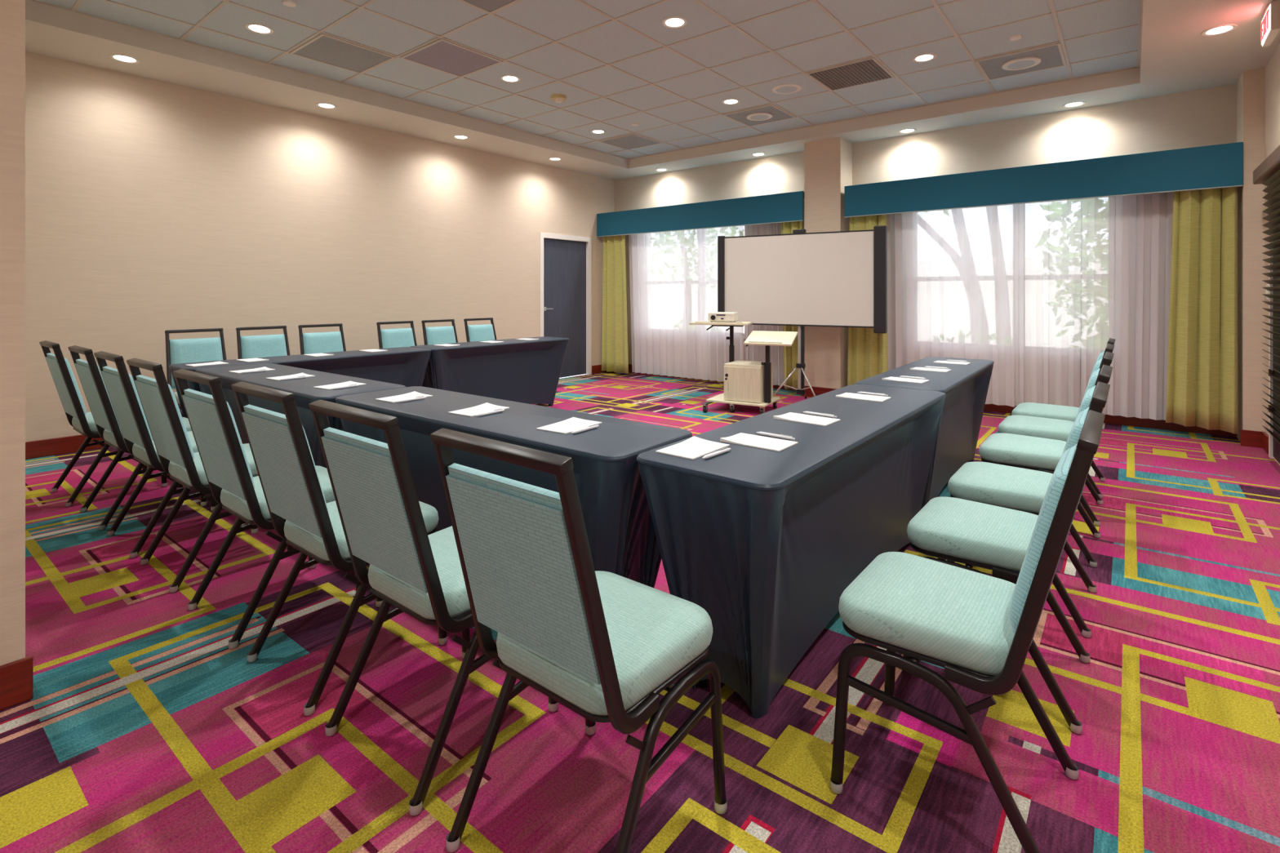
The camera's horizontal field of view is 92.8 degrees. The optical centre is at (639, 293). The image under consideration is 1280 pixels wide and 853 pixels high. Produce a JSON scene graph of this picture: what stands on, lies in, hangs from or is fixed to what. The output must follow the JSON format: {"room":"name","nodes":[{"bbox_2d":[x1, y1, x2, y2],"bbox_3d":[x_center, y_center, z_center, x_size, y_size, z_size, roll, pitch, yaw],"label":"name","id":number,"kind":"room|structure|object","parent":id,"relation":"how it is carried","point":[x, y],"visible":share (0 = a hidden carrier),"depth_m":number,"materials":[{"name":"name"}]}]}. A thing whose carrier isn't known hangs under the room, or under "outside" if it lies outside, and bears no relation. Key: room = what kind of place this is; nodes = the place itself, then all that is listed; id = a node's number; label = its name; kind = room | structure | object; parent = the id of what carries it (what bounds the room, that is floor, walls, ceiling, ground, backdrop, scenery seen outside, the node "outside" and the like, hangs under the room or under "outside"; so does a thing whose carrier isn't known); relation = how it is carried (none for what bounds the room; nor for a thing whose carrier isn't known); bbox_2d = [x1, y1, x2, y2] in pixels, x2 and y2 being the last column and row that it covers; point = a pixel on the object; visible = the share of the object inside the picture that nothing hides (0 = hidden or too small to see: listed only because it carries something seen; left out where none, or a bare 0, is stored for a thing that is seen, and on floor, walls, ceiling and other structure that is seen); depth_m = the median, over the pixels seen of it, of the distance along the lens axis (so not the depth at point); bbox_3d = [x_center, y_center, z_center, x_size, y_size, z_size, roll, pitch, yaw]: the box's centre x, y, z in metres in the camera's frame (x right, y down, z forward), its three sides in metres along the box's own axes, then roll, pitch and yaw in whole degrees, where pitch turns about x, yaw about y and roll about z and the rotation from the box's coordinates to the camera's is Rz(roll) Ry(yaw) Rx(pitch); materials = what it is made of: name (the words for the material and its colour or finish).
{"room":"hotel meeting room","nodes":[
{"label":"hotel meeting room","id":0,"kind":"room"},
{"bbox_2d":[0,0,25,666],"bbox_3d":[-4.158,-0.432,2.047,3.795,3.345,2.570,0,0,39],"label":"wall","id":1,"kind":"structure","parent":0,"point":[12,12],"depth_m":1.84,"materials":[{"name":"paint"}]},
{"bbox_2d":[0,655,33,711],"bbox_3d":[-2.670,1.175,0.858,0.016,0.130,2.586,0,0,39],"label":"baseboard","id":2,"kind":"structure","parent":1,"relation":"attached to","point":[16,677],"depth_m":1.83,"materials":[{"name":"brown wood"}]},
{"bbox_2d":[25,51,614,442],"bbox_3d":[-2.666,-0.432,7.019,0.120,3.345,7.285,0,0,39],"label":"wall","id":3,"kind":"structure","parent":0,"point":[153,206],"depth_m":5.66,"materials":[{"name":"paint"}]},
{"bbox_2d":[25,434,110,459],"bbox_3d":[-3.107,1.175,6.363,0.016,0.130,5.470,0,0,39],"label":"baseboard","id":4,"kind":"structure","parent":3,"relation":"attached to","point":[70,444],"depth_m":4.66,"materials":[{"name":"brown wood"}]},
{"bbox_2d":[539,232,591,377],"bbox_3d":[-1.106,0.195,8.924,0.119,2.090,1.030,0,0,39],"label":"door","id":5,"kind":"structure","parent":3,"relation":"in","point":[565,260],"depth_m":8.97,"materials":[{"name":"grey paint"}]},
{"bbox_2d":[0,371,1279,852],"bbox_3d":[-0.597,1.240,3.733,7.326,0.001,9.665,0,0,39],"label":"floor","id":6,"kind":"structure","parent":0,"point":[141,731],"depth_m":1.76,"materials":[{"name":"carpet"}]},
{"bbox_2d":[39,340,167,506],"bbox_3d":[-3.364,0.766,3.826,0.453,0.948,0.539,0,0,38],"label":"banquet chair","id":7,"kind":"object","parent":6,"relation":"on","point":[82,421],"visible":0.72,"depth_m":3.63,"materials":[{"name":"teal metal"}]},
{"bbox_2d":[67,345,207,530],"bbox_3d":[-2.864,0.766,3.481,0.453,0.948,0.539,0,0,38],"label":"banquet chair","id":8,"kind":"object","parent":6,"relation":"on","point":[89,373],"visible":0.62,"depth_m":3.29,"materials":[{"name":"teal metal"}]},
{"bbox_2d":[93,351,246,558],"bbox_3d":[-2.419,0.766,3.146,0.453,0.948,0.539,0,0,38],"label":"banquet chair","id":9,"kind":"object","parent":6,"relation":"on","point":[120,385],"visible":0.59,"depth_m":2.95,"materials":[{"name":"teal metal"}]},
{"bbox_2d":[164,328,226,417],"bbox_3d":[-3.435,0.766,4.808,0.539,0.948,0.453,0,0,39],"label":"banquet chair","id":10,"kind":"object","parent":6,"relation":"on","point":[198,349],"visible":0.23,"depth_m":4.89,"materials":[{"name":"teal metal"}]},
{"bbox_2d":[126,358,293,593],"bbox_3d":[-1.978,0.766,2.816,0.453,0.948,0.539,0,0,38],"label":"banquet chair","id":11,"kind":"object","parent":6,"relation":"on","point":[169,433],"visible":0.71,"depth_m":2.63,"materials":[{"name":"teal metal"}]},
{"bbox_2d":[235,325,289,359],"bbox_3d":[-3.125,0.766,5.192,0.539,0.948,0.453,0,0,39],"label":"banquet chair","id":12,"kind":"object","parent":6,"relation":"on","point":[266,345],"visible":0.17,"depth_m":5.29,"materials":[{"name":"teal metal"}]},
{"bbox_2d":[173,368,359,648],"bbox_3d":[-1.466,0.766,2.419,0.453,0.948,0.539,0,0,38],"label":"banquet chair","id":13,"kind":"object","parent":6,"relation":"on","point":[212,423],"visible":0.71,"depth_m":2.24,"materials":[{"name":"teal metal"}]},
{"bbox_2d":[195,363,405,467],"bbox_3d":[-2.096,0.870,3.654,1.800,0.740,0.468,0,0,38],"label":"conference table","id":14,"kind":"object","parent":6,"relation":"on","point":[304,393],"visible":0.26,"depth_m":3.44,"materials":[{"name":"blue fabric"}]},
{"bbox_2d":[228,366,275,373],"bbox_3d":[-2.494,0.494,3.917,0.140,0.011,0.216,0,0,35],"label":"notepad","id":15,"kind":"object","parent":14,"relation":"on","point":[264,367],"visible":0.78,"depth_m":3.92,"materials":[{"name":"white paper"}]},
{"bbox_2d":[265,373,315,380],"bbox_3d":[-2.073,0.494,3.612,0.140,0.012,0.216,0,0,33],"label":"notepad","id":16,"kind":"object","parent":14,"relation":"on","point":[277,378],"visible":0.81,"depth_m":3.61,"materials":[{"name":"white paper"}]},
{"bbox_2d":[312,381,366,389],"bbox_3d":[-1.615,0.495,3.279,0.140,0.009,0.216,0,0,31],"label":"notepad","id":17,"kind":"object","parent":14,"relation":"on","point":[348,383],"visible":0.9,"depth_m":3.29,"materials":[{"name":"white paper"}]},
{"bbox_2d":[168,346,431,417],"bbox_3d":[-2.586,0.870,4.864,0.440,0.740,1.830,0,0,39],"label":"conference table","id":18,"kind":"object","parent":6,"relation":"on","point":[406,366],"visible":0.28,"depth_m":5.02,"materials":[{"name":"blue fabric"}]},
{"bbox_2d":[184,360,228,366],"bbox_3d":[-3.034,0.495,4.268,0.140,0.009,0.216,0,0,34],"label":"notepad","id":19,"kind":"object","parent":18,"relation":"on","point":[220,362],"visible":1,"depth_m":4.25,"materials":[{"name":"white paper"}]},
{"bbox_2d":[297,323,346,354],"bbox_3d":[-2.812,0.766,5.581,0.539,0.948,0.453,0,0,39],"label":"banquet chair","id":20,"kind":"object","parent":6,"relation":"on","point":[334,341],"visible":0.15,"depth_m":5.68,"materials":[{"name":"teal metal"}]},
{"bbox_2d":[231,381,447,715],"bbox_3d":[-1.018,0.766,2.084,0.453,0.948,0.539,0,0,38],"label":"banquet chair","id":21,"kind":"object","parent":6,"relation":"on","point":[278,442],"visible":0.7,"depth_m":1.91,"materials":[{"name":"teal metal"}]},
{"bbox_2d":[376,320,417,348],"bbox_3d":[-2.344,0.766,6.162,0.539,0.948,0.453,0,0,39],"label":"banquet chair","id":22,"kind":"object","parent":6,"relation":"on","point":[401,337],"visible":0.2,"depth_m":6.25,"materials":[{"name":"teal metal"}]},
{"bbox_2d":[308,400,558,816],"bbox_3d":[-0.579,0.766,1.743,0.453,0.948,0.539,0,0,38],"label":"banquet chair","id":23,"kind":"object","parent":6,"relation":"on","point":[415,572],"visible":0.84,"depth_m":1.57,"materials":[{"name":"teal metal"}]},
{"bbox_2d":[421,319,457,345],"bbox_3d":[-2.027,0.766,6.555,0.539,0.948,0.453,0,0,39],"label":"banquet chair","id":24,"kind":"object","parent":6,"relation":"on","point":[435,335],"visible":0.22,"depth_m":6.64,"materials":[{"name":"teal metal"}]},
{"bbox_2d":[463,317,497,342],"bbox_3d":[-1.692,0.766,6.971,0.539,0.948,0.453,0,0,39],"label":"banquet chair","id":25,"kind":"object","parent":6,"relation":"on","point":[486,331],"visible":0.21,"depth_m":7.06,"materials":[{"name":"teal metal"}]},
{"bbox_2d":[409,336,568,405],"bbox_3d":[-1.480,0.870,6.252,0.450,0.740,1.700,0,0,40],"label":"conference table","id":26,"kind":"object","parent":6,"relation":"on","point":[519,371],"visible":0.73,"depth_m":6.16,"materials":[{"name":"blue fabric"}]},
{"bbox_2d":[335,386,692,587],"bbox_3d":[-0.640,0.870,2.577,1.790,0.740,0.468,0,0,38],"label":"conference table","id":27,"kind":"object","parent":6,"relation":"on","point":[620,527],"visible":0.42,"depth_m":2.18,"materials":[{"name":"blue fabric"}]},
{"bbox_2d":[374,391,432,402],"bbox_3d":[-1.124,0.494,2.904,0.140,0.011,0.216,0,0,34],"label":"notepad","id":28,"kind":"object","parent":27,"relation":"on","point":[413,394],"visible":0.88,"depth_m":2.90,"materials":[{"name":"white paper"}]},
{"bbox_2d":[448,402,509,416],"bbox_3d":[-0.683,0.494,2.590,0.140,0.012,0.216,0,0,33],"label":"notepad","id":29,"kind":"object","parent":27,"relation":"on","point":[486,407],"visible":0.9,"depth_m":2.58,"materials":[{"name":"white paper"}]},
{"bbox_2d":[536,417,601,434],"bbox_3d":[-0.264,0.495,2.287,0.140,0.009,0.216,0,0,33],"label":"notepad","id":30,"kind":"object","parent":27,"relation":"on","point":[569,425],"visible":0.96,"depth_m":2.28,"materials":[{"name":"white paper"}]},
{"bbox_2d":[430,427,727,852],"bbox_3d":[-0.128,0.766,1.390,0.453,0.948,0.539,0,0,38],"label":"banquet chair","id":31,"kind":"object","parent":6,"relation":"on","point":[603,646],"visible":1,"depth_m":1.25,"materials":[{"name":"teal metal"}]},
{"bbox_2d":[689,320,797,413],"bbox_3d":[1.101,0.776,6.554,1.159,0.927,0.772,0,0,18],"label":"cart","id":32,"kind":"object","parent":6,"relation":"on","point":[748,383],"visible":1,"depth_m":6.29,"materials":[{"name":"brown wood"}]},
{"bbox_2d":[689,320,752,325],"bbox_3d":[0.912,0.335,6.811,0.640,0.024,0.400,0,0,18],"label":"shelf","id":33,"kind":"object","parent":32,"relation":"attached to","point":[698,322],"depth_m":6.65,"materials":[{"name":"brown wood"}]},
{"bbox_2d":[707,311,737,322],"bbox_3d":[0.926,0.267,6.788,0.290,0.108,0.285,0,0,19],"label":"projector","id":34,"kind":"object","parent":32,"relation":"on","point":[731,317],"visible":0.89,"depth_m":6.67,"materials":[{"name":"beige plastic"}]},
{"bbox_2d":[743,330,797,346],"bbox_3d":[1.357,0.465,6.301,0.480,0.123,0.390,0,0,24],"label":"shelf","id":35,"kind":"object","parent":32,"relation":"attached to","point":[766,338],"depth_m":6.26,"materials":[{"name":"brown wood"}]},
{"bbox_2d":[636,384,946,718],"bbox_3d":[0.764,0.870,2.480,0.484,0.740,1.940,0,0,39],"label":"conference table","id":36,"kind":"object","parent":6,"relation":"on","point":[769,544],"visible":0.94,"depth_m":1.89,"materials":[{"name":"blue fabric"}]},
{"bbox_2d":[655,435,729,459],"bbox_3d":[0.171,0.494,1.953,0.140,0.011,0.216,0,0,39],"label":"notepad","id":37,"kind":"object","parent":36,"relation":"on","point":[694,447],"visible":0.99,"depth_m":1.94,"materials":[{"name":"white paper"}]},
{"bbox_2d":[702,447,730,458],"bbox_3d":[0.236,0.492,1.875,0.012,0.014,0.148,0,0,42],"label":"pen","id":38,"kind":"object","parent":36,"relation":"on","point":[726,449],"visible":1,"depth_m":1.87,"materials":[{"name":"white plastic"}]},
{"bbox_2d":[720,432,798,451],"bbox_3d":[0.398,0.494,2.040,0.216,0.012,0.140,0,0,39],"label":"notepad","id":39,"kind":"object","parent":36,"relation":"on","point":[744,439],"visible":1,"depth_m":2.03,"materials":[{"name":"white paper"}]},
{"bbox_2d":[755,431,795,439],"bbox_3d":[0.468,0.492,2.107,0.148,0.014,0.012,0,0,41],"label":"pen","id":40,"kind":"object","parent":36,"relation":"on","point":[773,435],"visible":1,"depth_m":2.10,"materials":[{"name":"white plastic"}]},
{"bbox_2d":[773,412,840,426],"bbox_3d":[0.660,0.494,2.409,0.216,0.011,0.140,0,0,41],"label":"notepad","id":41,"kind":"object","parent":36,"relation":"on","point":[790,416],"visible":1,"depth_m":2.40,"materials":[{"name":"white paper"}]},
{"bbox_2d":[802,411,836,417],"bbox_3d":[0.730,0.492,2.477,0.148,0.014,0.012,0,0,43],"label":"pen","id":42,"kind":"object","parent":36,"relation":"on","point":[824,415],"visible":1,"depth_m":2.47,"materials":[{"name":"white plastic"}]},
{"bbox_2d":[835,392,891,402],"bbox_3d":[1.068,0.495,2.915,0.216,0.009,0.140,0,0,39],"label":"notepad","id":43,"kind":"object","parent":36,"relation":"on","point":[846,395],"visible":1,"depth_m":2.90,"materials":[{"name":"white paper"}]},
{"bbox_2d":[717,225,887,398],"bbox_3d":[1.817,0.257,6.988,1.920,1.974,0.474,0,0,30],"label":"projection screen","id":44,"kind":"object","parent":6,"relation":"on","point":[801,278],"visible":0.86,"depth_m":6.88,"materials":[{"name":"white fabric"}]},
{"bbox_2d":[854,356,994,509],"bbox_3d":[1.919,0.870,3.976,0.462,0.740,1.800,0,0,38],"label":"conference table","id":45,"kind":"object","parent":6,"relation":"on","point":[966,387],"visible":0.48,"depth_m":3.89,"materials":[{"name":"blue fabric"}]},
{"bbox_2d":[882,376,929,383],"bbox_3d":[1.523,0.494,3.492,0.216,0.012,0.140,0,0,42],"label":"notepad","id":46,"kind":"object","parent":45,"relation":"on","point":[894,379],"visible":1,"depth_m":3.48,"materials":[{"name":"white paper"}]},
{"bbox_2d":[910,367,951,372],"bbox_3d":[1.893,0.494,3.965,0.216,0.011,0.140,0,0,39],"label":"notepad","id":47,"kind":"object","parent":45,"relation":"on","point":[913,368],"visible":1,"depth_m":3.96,"materials":[{"name":"white paper"}]},
{"bbox_2d":[830,409,1105,852],"bbox_3d":[0.819,0.766,1.524,0.539,0.948,0.453,0,0,39],"label":"banquet chair","id":48,"kind":"object","parent":6,"relation":"on","point":[979,628],"visible":1,"depth_m":1.40,"materials":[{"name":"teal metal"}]},
{"bbox_2d":[902,382,1110,734],"bbox_3d":[1.208,0.766,2.012,0.539,0.948,0.453,0,0,39],"label":"banquet chair","id":49,"kind":"object","parent":6,"relation":"on","point":[997,539],"visible":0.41,"depth_m":1.94,"materials":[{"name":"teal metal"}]},
{"bbox_2d":[946,364,1112,638],"bbox_3d":[1.588,0.766,2.490,0.539,0.948,0.453,0,0,39],"label":"banquet chair","id":50,"kind":"object","parent":6,"relation":"on","point":[1020,489],"visible":0.34,"depth_m":2.42,"materials":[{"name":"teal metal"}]},
{"bbox_2d":[978,351,1114,567],"bbox_3d":[2.030,0.766,3.051,0.539,0.948,0.453,0,0,39],"label":"banquet chair","id":51,"kind":"object","parent":6,"relation":"on","point":[1034,453],"visible":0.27,"depth_m":2.97,"materials":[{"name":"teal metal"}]},
{"bbox_2d":[997,343,1114,526],"bbox_3d":[2.413,0.766,3.539,0.539,0.948,0.453,0,0,39],"label":"banquet chair","id":52,"kind":"object","parent":6,"relation":"on","point":[1033,426],"visible":0.32,"depth_m":3.47,"materials":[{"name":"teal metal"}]},
{"bbox_2d":[1011,337,1115,498],"bbox_3d":[2.761,0.766,3.978,0.539,0.948,0.453,0,0,39],"label":"banquet chair","id":53,"kind":"object","parent":6,"relation":"on","point":[1029,409],"visible":0.17,"depth_m":3.92,"materials":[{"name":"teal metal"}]},
{"bbox_2d":[25,0,1279,180],"bbox_3d":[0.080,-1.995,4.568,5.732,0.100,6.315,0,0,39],"label":"ceiling","id":54,"kind":"structure","parent":0,"point":[555,20],"depth_m":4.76,"materials":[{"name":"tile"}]},
{"bbox_2d":[109,53,140,63],"bbox_3d":[-3.960,-1.802,4.680,0.184,0.006,0.184,0,0,39],"label":"recessed light","id":55,"kind":"object","parent":54,"relation":"in","point":[122,58],"visible":1,"depth_m":4.67,"materials":[{"name":"beige plastic"}]},
{"bbox_2d":[244,22,274,34],"bbox_3d":[-2.796,-1.942,4.475,0.184,0.006,0.184,0,0,39],"label":"recessed light","id":56,"kind":"object","parent":54,"relation":"in","point":[253,27],"visible":1,"depth_m":4.47,"materials":[{"name":"beige"}]},
{"bbox_2d":[315,102,337,108],"bbox_3d":[-3.014,-1.802,5.855,0.184,0.006,0.184,0,0,39],"label":"recessed light","id":57,"kind":"object","parent":54,"relation":"in","point":[326,105],"visible":1,"depth_m":5.85,"materials":[{"name":"beige"}]},
{"bbox_2d":[288,32,395,73],"bbox_3d":[-2.414,-1.935,4.950,0.588,0.008,0.588,0,0,39],"label":"ceiling vent","id":58,"kind":"object","parent":54,"relation":"in","point":[323,48],"visible":1,"depth_m":4.93,"materials":[{"name":"beige metal"}]},
{"bbox_2d":[400,38,502,77],"bbox_3d":[-1.556,-1.935,5.042,0.588,0.008,0.588,0,0,39],"label":"ceiling vent","id":59,"kind":"object","parent":54,"relation":"in","point":[442,55],"visible":1,"depth_m":5.02,"materials":[{"name":"beige metal"}]},
{"bbox_2d":[458,0,520,13],"bbox_3d":[-0.989,-1.935,3.802,0.588,0.008,0.588,0,0,39],"label":"ceiling vent","id":60,"kind":"object","parent":54,"relation":"in","point":[490,6],"visible":1,"depth_m":4.07,"materials":[{"name":"beige metal"}]},
{"bbox_2d":[499,75,520,82],"bbox_3d":[-1.174,-1.942,5.516,0.184,0.006,0.184,0,0,39],"label":"recessed light","id":61,"kind":"object","parent":54,"relation":"in","point":[509,78],"visible":1,"depth_m":5.51,"materials":[{"name":"beige"}]},
{"bbox_2d":[551,93,566,102],"bbox_3d":[-0.804,-1.915,6.016,0.156,0.060,0.156,0,0,39],"label":"smoke detector","id":62,"kind":"object","parent":54,"relation":"attached to","point":[557,98],"visible":1,"depth_m":5.98,"materials":[{"name":"brown plastic"}]},
{"bbox_2d":[31,0,1142,159],"bbox_3d":[0.080,-1.942,4.568,5.732,0.006,6.315,0,0,39],"label":"grid","id":63,"kind":"structure","parent":54,"relation":"attached to","point":[77,3],"depth_m":4.91,"materials":[{"name":"beige metal"}]},
{"bbox_2d":[598,133,662,150],"bbox_3d":[-0.119,-1.935,7.797,0.588,0.008,0.588,0,0,39],"label":"ceiling vent","id":64,"kind":"object","parent":54,"relation":"in","point":[630,141],"visible":1,"depth_m":7.78,"materials":[{"name":"beige metal"}]},
{"bbox_2d":[662,16,687,28],"bbox_3d":[0.249,-1.942,4.369,0.184,0.006,0.184,0,0,39],"label":"recessed light","id":65,"kind":"object","parent":54,"relation":"in","point":[673,22],"visible":1,"depth_m":4.36,"materials":[{"name":"beige"}]},
{"bbox_2d":[722,103,796,126],"bbox_3d":[1.305,-1.935,6.650,0.588,0.008,0.588,0,0,39],"label":"speaker panel","id":66,"kind":"object","parent":54,"relation":"attached to","point":[778,114],"visible":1,"depth_m":6.62,"materials":[{"name":"beige tile"}]},
{"bbox_2d":[746,111,772,120],"bbox_3d":[1.305,-1.927,6.650,0.280,0.016,0.280,0,0,39],"label":"ceiling speaker","id":67,"kind":"object","parent":66,"relation":"attached to","point":[761,116],"visible":1,"depth_m":6.62,"materials":[{"name":"beige plastic"}]},
{"bbox_2d":[750,114,768,119],"bbox_3d":[1.305,-1.928,6.650,0.204,0.010,0.204,0,0,39],"label":"grille","id":68,"kind":"object","parent":67,"relation":"attached to","point":[753,117],"depth_m":6.65,"materials":[{"name":"metal"}]},
{"bbox_2d":[771,84,802,93],"bbox_3d":[1.397,-1.943,5.793,0.280,0.016,0.280,0,0,39],"label":"ceiling speaker","id":69,"kind":"object","parent":54,"relation":"attached to","point":[784,88],"visible":1,"depth_m":5.77,"materials":[{"name":"beige plastic"}]},
{"bbox_2d":[776,85,797,93],"bbox_3d":[1.397,-1.944,5.793,0.204,0.010,0.204,0,0,39],"label":"grille","id":70,"kind":"object","parent":69,"relation":"attached to","point":[782,89],"depth_m":5.79,"materials":[{"name":"metal"}]},
{"bbox_2d":[805,57,895,91],"bbox_3d":[1.872,-1.934,5.410,0.588,0.010,0.588,0,0,39],"label":"ceiling vent","id":71,"kind":"object","parent":54,"relation":"in","point":[868,70],"visible":1,"depth_m":5.38,"materials":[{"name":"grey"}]},
{"bbox_2d":[911,53,936,62],"bbox_3d":[2.347,-1.942,5.027,0.184,0.006,0.184,0,0,39],"label":"recessed light","id":72,"kind":"object","parent":54,"relation":"in","point":[926,57],"visible":1,"depth_m":5.02,"materials":[{"name":"beige"}]},
{"bbox_2d":[974,42,1066,80],"bbox_3d":[3.204,-1.935,5.120,0.588,0.008,0.588,0,0,39],"label":"speaker panel","id":73,"kind":"object","parent":54,"relation":"attached to","point":[1051,55],"visible":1,"depth_m":5.09,"materials":[{"name":"beige metal"}]},
{"bbox_2d":[1001,56,1040,70],"bbox_3d":[3.204,-1.927,5.120,0.280,0.016,0.280,0,0,39],"label":"ceiling speaker","id":74,"kind":"object","parent":73,"relation":"attached to","point":[1022,63],"visible":1,"depth_m":5.09,"materials":[{"name":"beige plastic"}]},
{"bbox_2d":[1007,60,1035,68],"bbox_3d":[3.204,-1.928,5.120,0.204,0.010,0.204,0,0,39],"label":"grille","id":75,"kind":"object","parent":74,"relation":"attached to","point":[1017,64],"depth_m":5.11,"materials":[{"name":"metal"}]},
{"bbox_2d":[1062,101,1085,107],"bbox_3d":[4.143,-1.802,5.812,0.184,0.006,0.184,0,0,39],"label":"recessed light","id":76,"kind":"object","parent":54,"relation":"in","point":[1075,104],"visible":1,"depth_m":5.80,"materials":[{"name":"beige"}]},
{"bbox_2d":[1200,23,1237,35],"bbox_3d":[3.968,-1.802,4.173,0.184,0.006,0.184,0,0,39],"label":"recessed light","id":77,"kind":"object","parent":54,"relation":"in","point":[1220,29],"visible":1,"depth_m":4.16,"materials":[{"name":"beige"}]},
{"bbox_2d":[1261,0,1279,46],"bbox_3d":[3.980,-1.707,3.843,0.054,0.194,0.330,0,0,39],"label":"exit sign","id":78,"kind":"object","parent":54,"relation":"attached to","point":[1270,23],"visible":1,"depth_m":3.76,"materials":[{"name":"beige plastic"}]},
{"bbox_2d":[804,137,852,388],"bbox_3d":[2.264,-0.282,7.326,0.442,3.045,0.380,0,0,39],"label":"wall pillar","id":79,"kind":"structure","parent":0,"point":[828,163],"depth_m":7.16,"materials":[{"name":"paint"}]},
{"bbox_2d":[802,385,837,397],"bbox_3d":[2.253,1.175,7.312,0.474,0.130,0.376,0,0,39],"label":"baseboard","id":80,"kind":"structure","parent":79,"relation":"attached to","point":[817,390],"depth_m":7.20,"materials":[{"name":"brown wood"}]},
{"bbox_2d":[614,84,1236,400],"bbox_3d":[2.525,-0.432,7.488,7.376,3.345,0.200,0,0,39],"label":"wall","id":81,"kind":"structure","parent":0,"point":[1206,117],"depth_m":6.44,"materials":[{"name":"paint"}]},
{"bbox_2d":[596,191,804,236],"bbox_3d":[0.768,-1.048,8.503,3.358,0.358,0.413,0,0,39],"label":"valance","id":82,"kind":"object","parent":81,"relation":"attached to","point":[783,207],"visible":0.98,"depth_m":8.14,"materials":[{"name":"teal fabric"}]},
{"bbox_2d":[601,235,628,373],"bbox_3d":[-0.377,0.022,9.290,0.543,2.365,0.087,0,0,39],"label":"curtain","id":83,"kind":"object","parent":82,"relation":"hanging from","point":[615,357],"visible":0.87,"depth_m":9.26,"materials":[{"name":"yellow fabric"}]},
{"bbox_2d":[628,225,743,382],"bbox_3d":[0.599,0.020,8.675,2.004,2.360,0.084,0,0,39],"label":"sheer curtain","id":84,"kind":"object","parent":82,"relation":"hanging from","point":[673,274],"visible":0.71,"depth_m":8.73,"materials":[{"name":"white fabric"}]},
{"bbox_2d":[744,222,784,386],"bbox_3d":[1.623,0.005,7.836,0.630,2.330,0.078,0,0,39],"label":"sheer curtain","id":85,"kind":"object","parent":82,"relation":"hanging from","point":[753,353],"visible":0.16,"depth_m":7.82,"materials":[{"name":"white fabric"}]},
{"bbox_2d":[781,221,803,390],"bbox_3d":[1.865,0.010,7.485,0.302,2.340,0.084,0,0,39],"label":"curtain","id":86,"kind":"object","parent":82,"relation":"hanging from","point":[790,353],"visible":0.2,"depth_m":7.50,"materials":[{"name":"yellow fabric"}]},
{"bbox_2d":[628,364,1236,437],"bbox_3d":[2.368,1.175,7.476,7.116,0.130,0.016,0,0,39],"label":"baseboard","id":87,"kind":"structure","parent":81,"relation":"attached to","point":[1113,420],"depth_m":5.65,"materials":[{"name":"brown wood"}]},
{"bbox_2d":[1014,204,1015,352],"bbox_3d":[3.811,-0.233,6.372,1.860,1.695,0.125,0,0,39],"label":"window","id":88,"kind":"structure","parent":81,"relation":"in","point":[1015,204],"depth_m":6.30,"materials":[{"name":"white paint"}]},
{"bbox_2d":[844,142,1243,217],"bbox_3d":[3.739,-1.048,6.110,3.265,0.358,0.413,0,0,39],"label":"valance","id":89,"kind":"object","parent":81,"relation":"attached to","point":[1216,166],"visible":1,"depth_m":5.70,"materials":[{"name":"teal fabric"}]},
{"bbox_2d":[847,214,888,385],"bbox_3d":[2.580,0.010,6.908,0.456,2.340,0.084,0,0,39],"label":"curtain","id":90,"kind":"object","parent":89,"relation":"hanging from","point":[868,350],"visible":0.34,"depth_m":6.94,"materials":[{"name":"yellow fabric"}]},
{"bbox_2d":[886,204,1014,407],"bbox_3d":[3.280,-0.010,6.514,1.258,2.300,0.078,0,0,39],"label":"sheer curtain","id":91,"kind":"object","parent":89,"relation":"hanging from","point":[951,273],"visible":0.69,"depth_m":6.45,"materials":[{"name":"white fabric"}]},
{"bbox_2d":[1015,191,1173,420],"bbox_3d":[4.249,-0.015,5.732,1.230,2.290,0.074,0,0,39],"label":"sheer curtain","id":92,"kind":"object","parent":89,"relation":"hanging from","point":[1090,272],"visible":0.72,"depth_m":5.74,"materials":[{"name":"white fabric"}]},
{"bbox_2d":[1165,186,1238,434],"bbox_3d":[4.751,-0.003,5.160,0.451,2.315,0.113,0,0,39],"label":"curtain","id":93,"kind":"object","parent":89,"relation":"hanging from","point":[1202,384],"visible":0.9,"depth_m":5.14,"materials":[{"name":"yellow fabric"}]},
{"bbox_2d":[1236,67,1264,440],"bbox_3d":[5.073,-0.282,5.062,0.124,3.045,0.380,0,0,39],"label":"wall pier","id":94,"kind":"object","parent":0,"point":[1251,84],"visible":0.79,"depth_m":4.93,"materials":[{"name":"paint"}]},
{"bbox_2d":[1240,429,1268,453],"bbox_3d":[4.874,1.175,4.828,0.140,0.130,0.235,0,0,39],"label":"baseboard","id":95,"kind":"object","parent":94,"relation":"attached to","point":[1251,438],"visible":0.93,"depth_m":4.90,"materials":[{"name":"brown wood"}]},
{"bbox_2d":[1264,42,1279,465],"bbox_3d":[2.271,-0.432,1.390,0.120,3.345,9.615,0,0,39],"label":"wall","id":96,"kind":"structure","parent":0,"point":[1272,69],"depth_m":4.73,"materials":[{"name":"paint"}]},
{"bbox_2d":[1253,144,1279,463],"bbox_3d":[4.425,0.037,4.242,0.096,1.975,1.140,0,0,39],"label":"blind","id":97,"kind":"object","parent":96,"relation":"attached to","point":[1267,173],"visible":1,"depth_m":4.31,"materials":[{"name":"brown wood"}]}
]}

